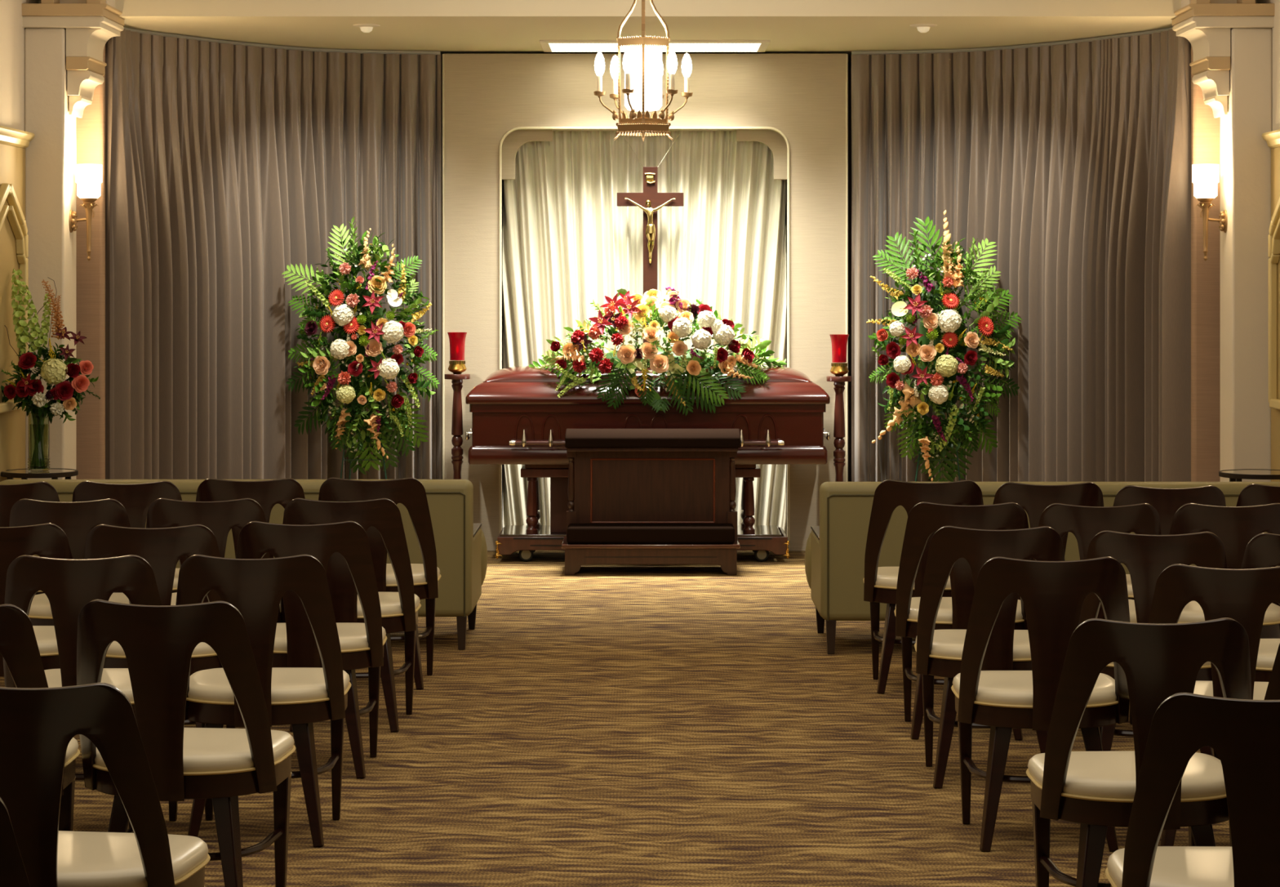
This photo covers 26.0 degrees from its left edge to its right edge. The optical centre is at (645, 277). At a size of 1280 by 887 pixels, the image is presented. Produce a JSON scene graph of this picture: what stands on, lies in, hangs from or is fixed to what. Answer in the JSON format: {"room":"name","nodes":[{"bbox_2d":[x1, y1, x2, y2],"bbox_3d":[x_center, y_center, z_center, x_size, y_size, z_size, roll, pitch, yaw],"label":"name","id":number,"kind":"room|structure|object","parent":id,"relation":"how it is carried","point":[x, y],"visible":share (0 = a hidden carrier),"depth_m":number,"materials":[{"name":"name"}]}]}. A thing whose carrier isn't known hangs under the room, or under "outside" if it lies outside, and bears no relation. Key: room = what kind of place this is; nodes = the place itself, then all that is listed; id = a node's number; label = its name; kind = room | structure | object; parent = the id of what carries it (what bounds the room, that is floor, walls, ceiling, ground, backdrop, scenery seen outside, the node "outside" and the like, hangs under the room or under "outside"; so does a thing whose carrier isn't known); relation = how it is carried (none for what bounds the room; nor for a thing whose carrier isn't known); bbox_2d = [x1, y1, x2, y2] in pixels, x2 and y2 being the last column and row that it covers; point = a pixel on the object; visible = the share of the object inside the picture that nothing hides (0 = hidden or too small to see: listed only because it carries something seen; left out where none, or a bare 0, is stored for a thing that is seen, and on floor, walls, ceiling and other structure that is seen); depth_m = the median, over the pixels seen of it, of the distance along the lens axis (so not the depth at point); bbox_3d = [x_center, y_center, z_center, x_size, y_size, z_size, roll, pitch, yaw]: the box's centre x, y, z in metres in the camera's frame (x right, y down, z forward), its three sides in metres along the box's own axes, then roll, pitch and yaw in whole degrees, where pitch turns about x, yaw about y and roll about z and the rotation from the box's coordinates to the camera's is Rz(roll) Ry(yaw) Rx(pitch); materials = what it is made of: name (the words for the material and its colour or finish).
{"room":"funeral home chapel","nodes":[
{"label":"funeral home chapel","id":0,"kind":"room"},
{"bbox_2d":[0,0,39,481],"bbox_3d":[-3.299,-0.310,7.150,0.312,3.900,20.700,0,0,0],"label":"wall","id":1,"kind":"structure","parent":0,"point":[12,158],"depth_m":13.76,"materials":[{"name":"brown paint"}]},
{"bbox_2d":[0,182,28,413],"bbox_3d":[-3.123,0.096,13.580,0.040,1.114,0.785,0,0,0],"label":"panel","id":2,"kind":"object","parent":1,"relation":"attached to","point":[14,212],"visible":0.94,"depth_m":13.78,"materials":[{"name":"brown paint"}]},
{"bbox_2d":[0,125,35,148],"bbox_3d":[-3.125,-0.693,12.640,0.060,0.078,2.880,0,0,0],"label":"crown molding","id":3,"kind":"structure","parent":1,"relation":"attached to","point":[8,136],"depth_m":13.73,"materials":[{"name":"brown paint"}]},
{"bbox_2d":[24,27,75,479],"bbox_3d":[-3.053,0.185,14.258,0.203,2.909,0.315,0,0,0],"label":"pillar","id":4,"kind":"structure","parent":1,"relation":"attached to","point":[51,155],"depth_m":14.10,"materials":[{"name":"beige paint"}]},
{"bbox_2d":[22,3,124,118],"bbox_3d":[-2.941,-1.110,14.335,0.439,0.556,0.570,0,0,0],"label":"corbel","id":5,"kind":"object","parent":1,"relation":"attached to","point":[88,27],"visible":0.94,"depth_m":14.12,"materials":[{"name":"beige paint"}]},
{"bbox_2d":[68,164,102,261],"bbox_3d":[-2.871,-0.334,14.260,0.162,0.496,0.136,0,0,0],"label":"wall sconce","id":6,"kind":"object","parent":1,"relation":"attached to","point":[88,177],"visible":1,"depth_m":14.22,"materials":[{"name":"gold metal"}]},
{"bbox_2d":[75,44,105,479],"bbox_3d":[-2.962,0.200,14.585,0.245,2.880,0.070,0,0,0],"label":"pilaster","id":7,"kind":"structure","parent":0,"point":[91,128],"depth_m":14.55,"materials":[{"name":"paint"}]},
{"bbox_2d":[0,550,1230,886],"bbox_3d":[0.000,1.690,7.200,7.200,0.100,20.800,0,0,0],"label":"floor","id":8,"kind":"structure","parent":0,"point":[598,725],"depth_m":9.37,"materials":[{"name":"carpet"}]},
{"bbox_2d":[0,796,30,886],"bbox_3d":[-1.194,1.217,4.615,0.498,0.853,0.548,0,0,5],"label":"chair","id":9,"kind":"object","parent":8,"relation":"on","point":[12,869],"visible":1,"depth_m":4.39,"materials":[{"name":"brown wood"}]},
{"bbox_2d":[0,480,59,594],"bbox_3d":[-2.491,1.217,11.033,0.498,0.853,0.548,0,0,1],"label":"chair","id":10,"kind":"object","parent":8,"relation":"on","point":[10,494],"visible":0.14,"depth_m":10.77,"materials":[{"name":"brown wood"}]},
{"bbox_2d":[0,522,72,675],"bbox_3d":[-2.077,1.217,9.193,0.498,0.853,0.548,0,0,0],"label":"chair","id":11,"kind":"object","parent":8,"relation":"on","point":[48,540],"visible":0.24,"depth_m":8.95,"materials":[{"name":"brown wood"}]},
{"bbox_2d":[32,625,57,653],"bbox_3d":[-2.077,1.201,9.229,0.486,0.050,0.466,0,0,0],"label":"cushion","id":12,"kind":"object","parent":11,"relation":"on","point":[46,637],"depth_m":9.08,"materials":[{"name":"beige leather"}]},
{"bbox_2d":[0,467,78,479],"bbox_3d":[-2.972,1.293,13.620,0.373,0.694,0.373,0,0,0],"label":"side table","id":13,"kind":"object","parent":8,"relation":"on","point":[54,473],"visible":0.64,"depth_m":13.51,"materials":[{"name":"black wood"}]},
{"bbox_2d":[27,412,50,471],"bbox_3d":[-2.975,0.802,13.620,0.110,0.286,0.110,0,0,0],"label":"glass vase","id":14,"kind":"object","parent":13,"relation":"on","point":[38,459],"visible":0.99,"depth_m":13.58,"materials":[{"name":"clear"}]},
{"bbox_2d":[0,268,100,425],"bbox_3d":[-2.935,0.440,13.570,0.512,0.975,0.291,0,0,16],"label":"flower bouquet","id":15,"kind":"object","parent":14,"relation":"in","point":[66,394],"visible":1,"depth_m":13.53,"materials":[{"name":"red plant"}]},
{"bbox_2d":[0,604,79,831],"bbox_3d":[-1.699,1.217,6.973,0.498,0.853,0.548,0,0,0],"label":"chair","id":16,"kind":"object","parent":8,"relation":"on","point":[19,647],"visible":0.43,"depth_m":6.77,"materials":[{"name":"brown wood"}]},
{"bbox_2d":[8,497,130,625],"bbox_3d":[-2.067,1.217,10.188,0.498,0.853,0.548,0,0,1],"label":"chair","id":17,"kind":"object","parent":8,"relation":"on","point":[76,519],"visible":0.25,"depth_m":9.94,"materials":[{"name":"brown wood"}]},
{"bbox_2d":[28,591,128,616],"bbox_3d":[-2.066,1.201,10.224,0.486,0.050,0.466,0,0,1],"label":"cushion","id":18,"kind":"object","parent":17,"relation":"on","point":[40,605],"depth_m":10.09,"materials":[{"name":"beige leather"}]},
{"bbox_2d":[3,554,177,820],"bbox_3d":[-1.617,1.217,8.166,0.498,0.853,0.548,0,0,0],"label":"chair","id":19,"kind":"object","parent":8,"relation":"on","point":[68,585],"visible":0.41,"depth_m":7.92,"materials":[{"name":"brown wood"}]},
{"bbox_2d":[44,667,133,701],"bbox_3d":[-1.618,1.201,8.203,0.486,0.050,0.466,0,0,0],"label":"cushion","id":20,"kind":"object","parent":19,"relation":"on","point":[119,677],"depth_m":8.14,"materials":[{"name":"beige leather"}]},
{"bbox_2d":[0,682,210,886],"bbox_3d":[-1.181,1.217,5.686,0.498,0.853,0.548,0,0,8],"label":"chair","id":21,"kind":"object","parent":8,"relation":"on","point":[37,725],"visible":0.86,"depth_m":5.45,"materials":[{"name":"brown wood"}]},
{"bbox_2d":[57,830,208,886],"bbox_3d":[-1.176,1.201,5.722,0.486,0.050,0.466,0,0,8],"label":"cushion","id":22,"kind":"object","parent":21,"relation":"on","point":[84,858],"depth_m":5.64,"materials":[{"name":"beige leather"}]},
{"bbox_2d":[71,480,186,592],"bbox_3d":[-2.026,1.217,11.063,0.498,0.853,0.548,0,0,0],"label":"chair","id":23,"kind":"object","parent":8,"relation":"on","point":[136,499],"visible":0.12,"depth_m":10.81,"materials":[{"name":"brown wood"}]},
{"bbox_2d":[84,524,235,728],"bbox_3d":[-1.591,1.217,9.152,0.498,0.853,0.548,0,0,-1],"label":"chair","id":24,"kind":"object","parent":8,"relation":"on","point":[162,548],"visible":0.25,"depth_m":8.90,"materials":[{"name":"brown wood"}]},
{"bbox_2d":[106,640,215,655],"bbox_3d":[-1.591,1.201,9.189,0.486,0.050,0.466,0,0,-1],"label":"cushion","id":25,"kind":"object","parent":24,"relation":"on","point":[202,648],"depth_m":8.99,"materials":[{"name":"beige leather"}]},
{"bbox_2d":[76,599,295,886],"bbox_3d":[-1.168,1.217,7.054,0.498,0.853,0.548,0,0,6],"label":"chair","id":26,"kind":"object","parent":8,"relation":"on","point":[158,642],"visible":0.75,"depth_m":6.85,"materials":[{"name":"brown wood"}]},
{"bbox_2d":[94,727,294,771],"bbox_3d":[-1.164,1.201,7.090,0.486,0.050,0.466,0,0,6],"label":"cushion","id":27,"kind":"object","parent":26,"relation":"on","point":[203,748],"depth_m":6.94,"materials":[{"name":"beige leather"}]},
{"bbox_2d":[146,497,280,622],"bbox_3d":[-1.581,1.217,10.213,0.498,0.853,0.548,0,0,0],"label":"chair","id":28,"kind":"object","parent":8,"relation":"on","point":[220,516],"visible":0.22,"depth_m":9.96,"materials":[{"name":"brown wood"}]},
{"bbox_2d":[0,479,487,649],"bbox_3d":[-1.815,1.268,12.653,2.152,0.745,0.882,0,0,0],"label":"sofa","id":29,"kind":"object","parent":8,"relation":"on","point":[461,548],"visible":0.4,"depth_m":12.22,"materials":[{"name":"fabric"}]},
{"bbox_2d":[195,477,305,557],"bbox_3d":[-1.571,1.217,11.213,0.498,0.853,0.548,0,0,-2],"label":"chair","id":30,"kind":"object","parent":8,"relation":"on","point":[268,493],"visible":0.17,"depth_m":10.96,"materials":[{"name":"brown wood"}]},
{"bbox_2d":[175,554,351,846],"bbox_3d":[-1.127,1.217,8.182,0.498,0.853,0.548,0,0,0],"label":"chair","id":31,"kind":"object","parent":8,"relation":"on","point":[300,697],"visible":0.74,"depth_m":8.00,"materials":[{"name":"brown wood"}]},
{"bbox_2d":[187,666,350,701],"bbox_3d":[-1.127,1.201,8.219,0.486,0.050,0.466,0,0,0],"label":"cushion","id":32,"kind":"object","parent":31,"relation":"on","point":[286,683],"depth_m":8.07,"materials":[{"name":"beige leather"}]},
{"bbox_2d":[235,520,386,777],"bbox_3d":[-1.119,1.217,9.275,0.498,0.853,0.548,0,0,-1],"label":"chair","id":33,"kind":"object","parent":8,"relation":"on","point":[362,644],"visible":0.62,"depth_m":9.06,"materials":[{"name":"brown wood"}]},
{"bbox_2d":[273,622,386,650],"bbox_3d":[-1.120,1.201,9.312,0.486,0.050,0.466,0,0,-1],"label":"cushion","id":34,"kind":"object","parent":33,"relation":"on","point":[353,636],"depth_m":9.15,"materials":[{"name":"beige leather"}]},
{"bbox_2d":[280,497,421,732],"bbox_3d":[-1.085,1.217,10.213,0.498,0.853,0.548,0,0,1],"label":"chair","id":35,"kind":"object","parent":8,"relation":"on","point":[399,610],"visible":0.55,"depth_m":10.00,"materials":[{"name":"brown wood"}]},
{"bbox_2d":[356,591,420,615],"bbox_3d":[-1.084,1.201,10.249,0.486,0.050,0.466,0,0,1],"label":"cushion","id":36,"kind":"object","parent":35,"relation":"on","point":[392,603],"depth_m":10.10,"materials":[{"name":"beige leather"}]},
{"bbox_2d":[339,402,386,479],"bbox_3d":[-1.601,0.850,16.025,0.385,1.574,0.458,0,0,0],"label":"easel","id":37,"kind":"object","parent":8,"relation":"on","point":[343,460],"visible":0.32,"depth_m":15.89,"materials":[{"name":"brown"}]},
{"bbox_2d":[281,216,439,475],"bbox_3d":[-1.634,0.391,15.856,0.920,1.485,0.425,0,0,0],"label":"standing spray","id":38,"kind":"object","parent":37,"relation":"on","point":[360,348],"visible":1,"depth_m":15.80,"materials":[{"name":"green plant"}]},
{"bbox_2d":[318,477,440,688],"bbox_3d":[-1.083,1.217,11.244,0.498,0.853,0.548,0,0,0],"label":"chair","id":39,"kind":"object","parent":8,"relation":"on","point":[411,492],"visible":0.46,"depth_m":11.03,"materials":[{"name":"brown wood"}]},
{"bbox_2d":[386,563,439,584],"bbox_3d":[-1.083,1.201,11.280,0.486,0.050,0.466,0,0,0],"label":"cushion","id":40,"kind":"object","parent":39,"relation":"on","point":[422,573],"depth_m":11.13,"materials":[{"name":"beige leather"}]},
{"bbox_2d":[444,373,470,479],"bbox_3d":[-1.108,1.102,16.360,0.210,1.071,0.210,0,0,0],"label":"candle stand","id":41,"kind":"object","parent":8,"relation":"on","point":[457,379],"visible":0.7,"depth_m":16.33,"materials":[{"name":"brown wood"}]},
{"bbox_2d":[447,332,466,373],"bbox_3d":[-1.108,0.443,16.360,0.118,0.245,0.118,0,0,0],"label":"candle","id":42,"kind":"object","parent":41,"relation":"on","point":[457,340],"visible":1,"depth_m":16.32,"materials":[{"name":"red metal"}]},
{"bbox_2d":[494,464,790,561],"bbox_3d":[-0.016,1.356,16.310,1.700,0.568,0.640,0,0,0],"label":"casket bier","id":43,"kind":"object","parent":8,"relation":"on","point":[527,539],"visible":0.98,"depth_m":16.06,"materials":[{"name":"brown wood"}]},
{"bbox_2d":[465,365,830,464],"bbox_3d":[0.014,0.794,16.264,2.114,0.558,0.673,0,0,0],"label":"casket","id":44,"kind":"object","parent":43,"relation":"on","point":[519,416],"visible":0.73,"depth_m":16.00,"materials":[{"name":"brown wood"}]},
{"bbox_2d":[528,285,786,415],"bbox_3d":[0.074,0.463,16.132,1.530,0.836,0.573,0,0,0],"label":"casket spray","id":45,"kind":"object","parent":44,"relation":"on","point":[676,359],"visible":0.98,"depth_m":15.95,"materials":[{"name":"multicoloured plant"}]},
{"bbox_2d":[561,428,740,574],"bbox_3d":[0.035,1.246,15.550,0.994,0.788,0.480,0,0,0],"label":"kneeler","id":46,"kind":"object","parent":8,"relation":"on","point":[639,495],"visible":1,"depth_m":15.63,"materials":[{"name":"brown wood"}]},
{"bbox_2d":[567,523,734,543],"bbox_3d":[0.031,1.423,15.470,0.926,0.092,0.280,0,0,0],"label":"cushion","id":47,"kind":"object","parent":46,"relation":"on","point":[577,533],"depth_m":15.33,"materials":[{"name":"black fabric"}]},
{"bbox_2d":[826,375,852,481],"bbox_3d":[1.144,1.108,16.360,0.210,1.058,0.210,0,0,0],"label":"candle stand","id":48,"kind":"object","parent":8,"relation":"on","point":[839,381],"visible":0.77,"depth_m":16.34,"materials":[{"name":"brown wood"}]},
{"bbox_2d":[829,333,848,376],"bbox_3d":[1.144,0.456,16.360,0.118,0.245,0.118,0,0,0],"label":"candle","id":49,"kind":"object","parent":48,"relation":"on","point":[839,341],"visible":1,"depth_m":16.32,"materials":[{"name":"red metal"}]},
{"bbox_2d":[829,333,848,362],"bbox_3d":[1.144,0.415,16.360,0.118,0.164,0.118,0,0,0],"label":"glass cup","id":50,"kind":"object","parent":49,"relation":"on","point":[839,341],"depth_m":16.32,"materials":[{"name":"red glass"}]},
{"bbox_2d":[862,479,983,693],"bbox_3d":[1.123,1.217,11.122,0.498,0.853,0.548,0,0,3],"label":"chair","id":51,"kind":"object","parent":8,"relation":"on","point":[880,583],"visible":0.44,"depth_m":10.94,"materials":[{"name":"brown wood"}]},
{"bbox_2d":[875,566,951,587],"bbox_3d":[1.125,1.201,11.159,0.486,0.050,0.466,0,0,3],"label":"cushion","id":52,"kind":"object","parent":51,"relation":"on","point":[886,576],"depth_m":10.99,"materials":[{"name":"beige leather"}]},
{"bbox_2d":[915,397,960,481],"bbox_3d":[1.653,0.850,16.025,0.369,1.574,0.458,0,0,0],"label":"easel","id":53,"kind":"object","parent":8,"relation":"on","point":[918,460],"visible":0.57,"depth_m":15.89,"materials":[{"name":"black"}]},
{"bbox_2d":[866,209,1022,481],"bbox_3d":[1.704,0.412,15.853,0.879,1.598,0.416,0,0,9],"label":"standing spray","id":54,"kind":"object","parent":53,"relation":"on","point":[943,339],"visible":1,"depth_m":15.81,"materials":[{"name":"green plant"}]},
{"bbox_2d":[893,501,1031,740],"bbox_3d":[1.151,1.217,10.039,0.498,0.853,0.548,0,0,3],"label":"chair","id":55,"kind":"object","parent":8,"relation":"on","point":[925,517],"visible":0.5,"depth_m":9.83,"materials":[{"name":"brown wood"}]},
{"bbox_2d":[895,596,1022,621],"bbox_3d":[1.153,1.201,10.076,0.486,0.050,0.466,0,0,3],"label":"cushion","id":56,"kind":"object","parent":55,"relation":"on","point":[907,609],"depth_m":9.92,"materials":[{"name":"beige leather"}]},
{"bbox_2d":[914,525,1065,788],"bbox_3d":[1.133,1.217,9.092,0.498,0.853,0.548,0,0,3],"label":"chair","id":57,"kind":"object","parent":8,"relation":"on","point":[939,651],"visible":0.66,"depth_m":8.90,"materials":[{"name":"brown wood"}]},
{"bbox_2d":[915,628,1031,657],"bbox_3d":[1.135,1.201,9.129,0.486,0.050,0.466,0,0,3],"label":"cushion","id":58,"kind":"object","parent":57,"relation":"on","point":[948,642],"depth_m":8.97,"materials":[{"name":"beige leather"}]},
{"bbox_2d":[951,555,1129,851],"bbox_3d":[1.157,1.217,8.118,0.498,0.853,0.548,0,0,0],"label":"chair","id":59,"kind":"object","parent":8,"relation":"on","point":[1053,593],"visible":0.84,"depth_m":7.93,"materials":[{"name":"brown wood"}]},
{"bbox_2d":[952,670,1116,705],"bbox_3d":[1.157,1.201,8.155,0.486,0.050,0.466,0,0,0],"label":"cushion","id":60,"kind":"object","parent":59,"relation":"on","point":[993,687],"depth_m":8.00,"materials":[{"name":"beige leather"}]},
{"bbox_2d":[804,481,1279,653],"bbox_3d":[1.815,1.268,12.513,2.152,0.745,0.882,0,0,0],"label":"sofa","id":61,"kind":"object","parent":8,"relation":"on","point":[835,550],"visible":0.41,"depth_m":12.08,"materials":[{"name":"beige fabric"}]},
{"bbox_2d":[992,481,1103,599],"bbox_3d":[1.563,1.217,11.003,0.498,0.853,0.548,0,0,-1],"label":"chair","id":62,"kind":"object","parent":8,"relation":"on","point":[1034,499],"visible":0.15,"depth_m":10.75,"materials":[{"name":"brown wood"}]},
{"bbox_2d":[1022,502,1161,724],"bbox_3d":[1.600,1.217,9.991,0.498,0.853,0.548,0,0,0],"label":"chair","id":63,"kind":"object","parent":8,"relation":"on","point":[1084,522],"visible":0.26,"depth_m":9.74,"materials":[{"name":"brown wood"}]},
{"bbox_2d":[1026,617,1251,886],"bbox_3d":[1.191,1.217,6.697,0.498,0.853,0.548,0,0,-2],"label":"chair","id":64,"kind":"object","parent":8,"relation":"on","point":[1095,790],"visible":0.73,"depth_m":6.51,"materials":[{"name":"brown wood"}]},
{"bbox_2d":[1027,750,1226,798],"bbox_3d":[1.189,1.201,6.734,0.486,0.050,0.466,0,0,-2],"label":"cushion","id":65,"kind":"object","parent":64,"relation":"on","point":[1112,774],"depth_m":6.59,"materials":[{"name":"beige leather"}]},
{"bbox_2d":[1078,529,1227,756],"bbox_3d":[1.632,1.217,8.915,0.498,0.853,0.548,0,0,8],"label":"chair","id":66,"kind":"object","parent":8,"relation":"on","point":[1145,557],"visible":0.27,"depth_m":8.67,"materials":[{"name":"brown wood"}]},
{"bbox_2d":[1113,484,1226,599],"bbox_3d":[2.009,1.217,10.830,0.498,0.853,0.548,0,0,1],"label":"chair","id":67,"kind":"object","parent":8,"relation":"on","point":[1166,501],"visible":0.15,"depth_m":10.57,"materials":[{"name":"brown wood"}]},
{"bbox_2d":[1105,692,1279,886],"bbox_3d":[1.186,1.217,5.534,0.498,0.853,0.548,0,0,1],"label":"chair","id":68,"kind":"object","parent":8,"relation":"on","point":[1244,734],"visible":1,"depth_m":5.30,"materials":[{"name":"brown wood"}]},
{"bbox_2d":[1106,845,1234,886],"bbox_3d":[1.187,1.201,5.571,0.486,0.050,0.466,0,0,1],"label":"cushion","id":69,"kind":"object","parent":68,"relation":"on","point":[1173,865],"depth_m":5.54,"materials":[{"name":"beige leather"}]},
{"bbox_2d":[1148,563,1279,845],"bbox_3d":[1.650,1.217,7.902,0.498,0.853,0.548,0,0,6],"label":"chair","id":70,"kind":"object","parent":8,"relation":"on","point":[1244,596],"visible":0.41,"depth_m":7.66,"materials":[{"name":"brown wood"}]},
{"bbox_2d":[1193,680,1268,699],"bbox_3d":[1.654,1.201,7.939,0.486,0.050,0.466,0,0,6],"label":"cushion","id":71,"kind":"object","parent":70,"relation":"on","point":[1202,686],"depth_m":7.94,"materials":[{"name":"beige leather"}]},
{"bbox_2d":[1168,502,1279,638],"bbox_3d":[2.063,1.217,9.991,0.498,0.853,0.548,0,0,-1],"label":"chair","id":72,"kind":"object","parent":8,"relation":"on","point":[1235,526],"visible":0.32,"depth_m":9.74,"materials":[{"name":"brown wood"}]},
{"bbox_2d":[1177,600,1279,622],"bbox_3d":[2.063,1.201,10.027,0.486,0.050,0.466,0,0,-1],"label":"cushion","id":73,"kind":"object","parent":72,"relation":"on","point":[1193,611],"depth_m":9.85,"materials":[{"name":"beige leather"}]},
{"bbox_2d":[1213,532,1279,759],"bbox_3d":[2.071,1.217,8.860,0.498,0.853,0.548,0,0,-1],"label":"chair","id":74,"kind":"object","parent":8,"relation":"on","point":[1263,550],"visible":0.21,"depth_m":8.63,"materials":[{"name":"brown wood"}]},
{"bbox_2d":[1256,638,1279,667],"bbox_3d":[2.070,1.201,8.896,0.486,0.050,0.466,0,0,-1],"label":"cushion","id":75,"kind":"object","parent":74,"relation":"on","point":[1268,647],"depth_m":8.74,"materials":[{"name":"beige leather"}]},
{"bbox_2d":[1218,468,1279,481],"bbox_3d":[3.021,1.296,13.620,0.409,0.689,0.409,0,0,0],"label":"side table","id":76,"kind":"object","parent":8,"relation":"on","point":[1234,475],"visible":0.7,"depth_m":13.54,"materials":[{"name":"black wood"}]},
{"bbox_2d":[1235,483,1279,605],"bbox_3d":[2.492,1.217,10.916,0.498,0.853,0.548,0,0,-1],"label":"chair","id":77,"kind":"object","parent":8,"relation":"on","point":[1254,494],"visible":0.09,"depth_m":10.66,"materials":[{"name":"brown wood"}]},
{"bbox_2d":[502,129,786,535],"bbox_3d":[-0.005,0.359,16.930,1.788,2.562,0.440,0,0,0],"label":"lining","id":78,"kind":"object","parent":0,"point":[516,130],"visible":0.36,"depth_m":16.89,"materials":[{"name":"paint"}]},
{"bbox_2d":[502,129,552,179],"bbox_3d":[-0.724,-0.752,16.760,0.330,0.320,0.040,0,0,0],"label":"crown molding","id":79,"kind":"structure","parent":78,"relation":"attached to","point":[513,142],"depth_m":16.74,"materials":[{"name":"paint"}]},
{"bbox_2d":[502,130,786,533],"bbox_3d":[-0.005,0.332,16.881,1.723,2.592,0.109,0,0,0],"label":"drape","id":80,"kind":"object","parent":78,"relation":"hanging from","point":[567,244],"visible":0.45,"depth_m":16.88,"materials":[{"name":"beige fabric"}]},
{"bbox_2d":[617,131,683,344],"bbox_3d":[0.030,-0.197,16.719,0.401,1.373,0.104,0,0,0],"label":"crucifix","id":81,"kind":"object","parent":78,"relation":"hanging from","point":[650,201],"visible":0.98,"depth_m":16.72,"materials":[{"name":"brown wood"}]},
{"bbox_2d":[736,129,786,179],"bbox_3d":[0.714,-0.752,16.760,0.330,0.320,0.040,0,0,0],"label":"crown molding","id":82,"kind":"structure","parent":78,"relation":"attached to","point":[775,142],"depth_m":16.74,"materials":[{"name":"paint"}]},
{"bbox_2d":[440,53,851,551],"bbox_3d":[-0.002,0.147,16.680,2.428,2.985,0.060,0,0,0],"label":"wall","id":83,"kind":"structure","parent":0,"point":[802,96],"depth_m":16.65,"materials":[{"name":"paint"}]},
{"bbox_2d":[498,126,790,551],"bbox_3d":[-0.005,0.365,16.646,1.744,2.540,0.014,0,0,0],"label":"trim","id":84,"kind":"structure","parent":83,"relation":"attached to","point":[508,132],"depth_m":16.64,"materials":[{"name":"beige paint"}]},
{"bbox_2d":[441,53,848,481],"bbox_3d":[-0.002,0.148,16.646,2.434,2.977,0.012,0,0,0],"label":"trim","id":85,"kind":"structure","parent":83,"relation":"attached to","point":[442,55],"depth_m":16.64,"materials":[{"name":"beige"}]},
{"bbox_2d":[39,0,1257,62],"bbox_3d":[0.000,-1.410,16.025,7.200,0.100,3.150,0,0,0],"label":"ceiling","id":86,"kind":"structure","parent":0,"point":[443,26],"depth_m":14.69,"materials":[{"name":"beige paint"}]},
{"bbox_2d":[124,26,439,54],"bbox_3d":[-2.219,-1.348,15.806,0.477,0.019,2.598,0,0,39],"label":"track","id":87,"kind":"object","parent":86,"relation":"attached to","point":[362,51],"visible":0.87,"depth_m":16.28,"materials":[{"name":"beige metal"}]},
{"bbox_2d":[105,28,441,479],"bbox_3d":[-2.224,0.146,15.797,0.545,2.964,2.606,0,0,40],"label":"curtain","id":88,"kind":"object","parent":87,"relation":"hanging from","point":[228,166],"visible":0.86,"depth_m":15.92,"materials":[{"name":"grey fabric"}]},
{"bbox_2d":[539,40,770,52],"bbox_3d":[0.055,-1.352,16.225,1.320,0.016,0.690,0,0,0],"label":"recessed light","id":89,"kind":"object","parent":86,"relation":"in","point":[548,46],"visible":0.79,"depth_m":16.17,"materials":[{"name":"beige plastic"}]},
{"bbox_2d":[851,26,1172,54],"bbox_3d":[2.239,-1.348,15.809,0.481,0.019,2.611,0,0,-39],"label":"track","id":90,"kind":"object","parent":86,"relation":"attached to","point":[1064,42],"visible":0.86,"depth_m":16.29,"materials":[{"name":"beige metal"}]},
{"bbox_2d":[851,29,1191,481],"bbox_3d":[2.235,0.146,15.796,0.554,2.964,2.600,0,0,-39],"label":"curtain","id":91,"kind":"object","parent":90,"relation":"hanging from","point":[1074,159],"visible":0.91,"depth_m":15.91,"materials":[{"name":"grey fabric"}]},
{"bbox_2d":[1191,45,1220,481],"bbox_3d":[2.993,0.200,14.585,0.245,2.880,0.070,0,0,0],"label":"pilaster","id":92,"kind":"structure","parent":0,"point":[1205,128],"depth_m":14.55,"materials":[{"name":"paint"}]},
{"bbox_2d":[1190,0,1279,481],"bbox_3d":[3.329,-0.310,7.150,0.312,3.900,20.700,0,0,0],"label":"wall","id":93,"kind":"structure","parent":0,"point":[1275,153],"depth_m":13.99,"materials":[{"name":"brown paint"}]},
{"bbox_2d":[1191,164,1227,261],"bbox_3d":[2.896,-0.334,14.260,0.172,0.496,0.136,0,0,0],"label":"wall sconce","id":94,"kind":"object","parent":93,"relation":"attached to","point":[1205,177],"visible":1,"depth_m":14.22,"materials":[{"name":"gold metal"}]},
{"bbox_2d":[1172,3,1275,118],"bbox_3d":[2.971,-1.110,14.335,0.439,0.556,0.570,0,0,0],"label":"corbel","id":95,"kind":"object","parent":93,"relation":"attached to","point":[1207,27],"visible":0.96,"depth_m":14.12,"materials":[{"name":"beige paint"}]},
{"bbox_2d":[1220,27,1271,481],"bbox_3d":[3.083,0.185,14.258,0.203,2.909,0.315,0,0,0],"label":"pillar","id":96,"kind":"structure","parent":93,"relation":"attached to","point":[1245,155],"depth_m":14.10,"materials":[{"name":"beige paint"}]},
{"bbox_2d":[1268,197,1279,409],"bbox_3d":[3.153,0.096,13.580,0.040,1.114,0.785,0,0,0],"label":"panel","id":97,"kind":"object","parent":93,"relation":"attached to","point":[1274,227],"visible":1,"depth_m":13.93,"materials":[{"name":"brown paint"}]},
{"bbox_3d":[0.000,-2.310,5.675,7.200,0.100,17.750,0,0,0],"label":"ceiling","id":98,"kind":"structure","parent":0,"visible":0},
{"bbox_2d":[593,0,693,141],"bbox_3d":[-0.009,-1.440,12.500,0.446,1.640,0.428,0,0,0],"label":"chandelier","id":99,"kind":"object","parent":98,"relation":"hanging from","point":[642,64],"visible":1,"depth_m":12.43,"materials":[{"name":"gold metal"}]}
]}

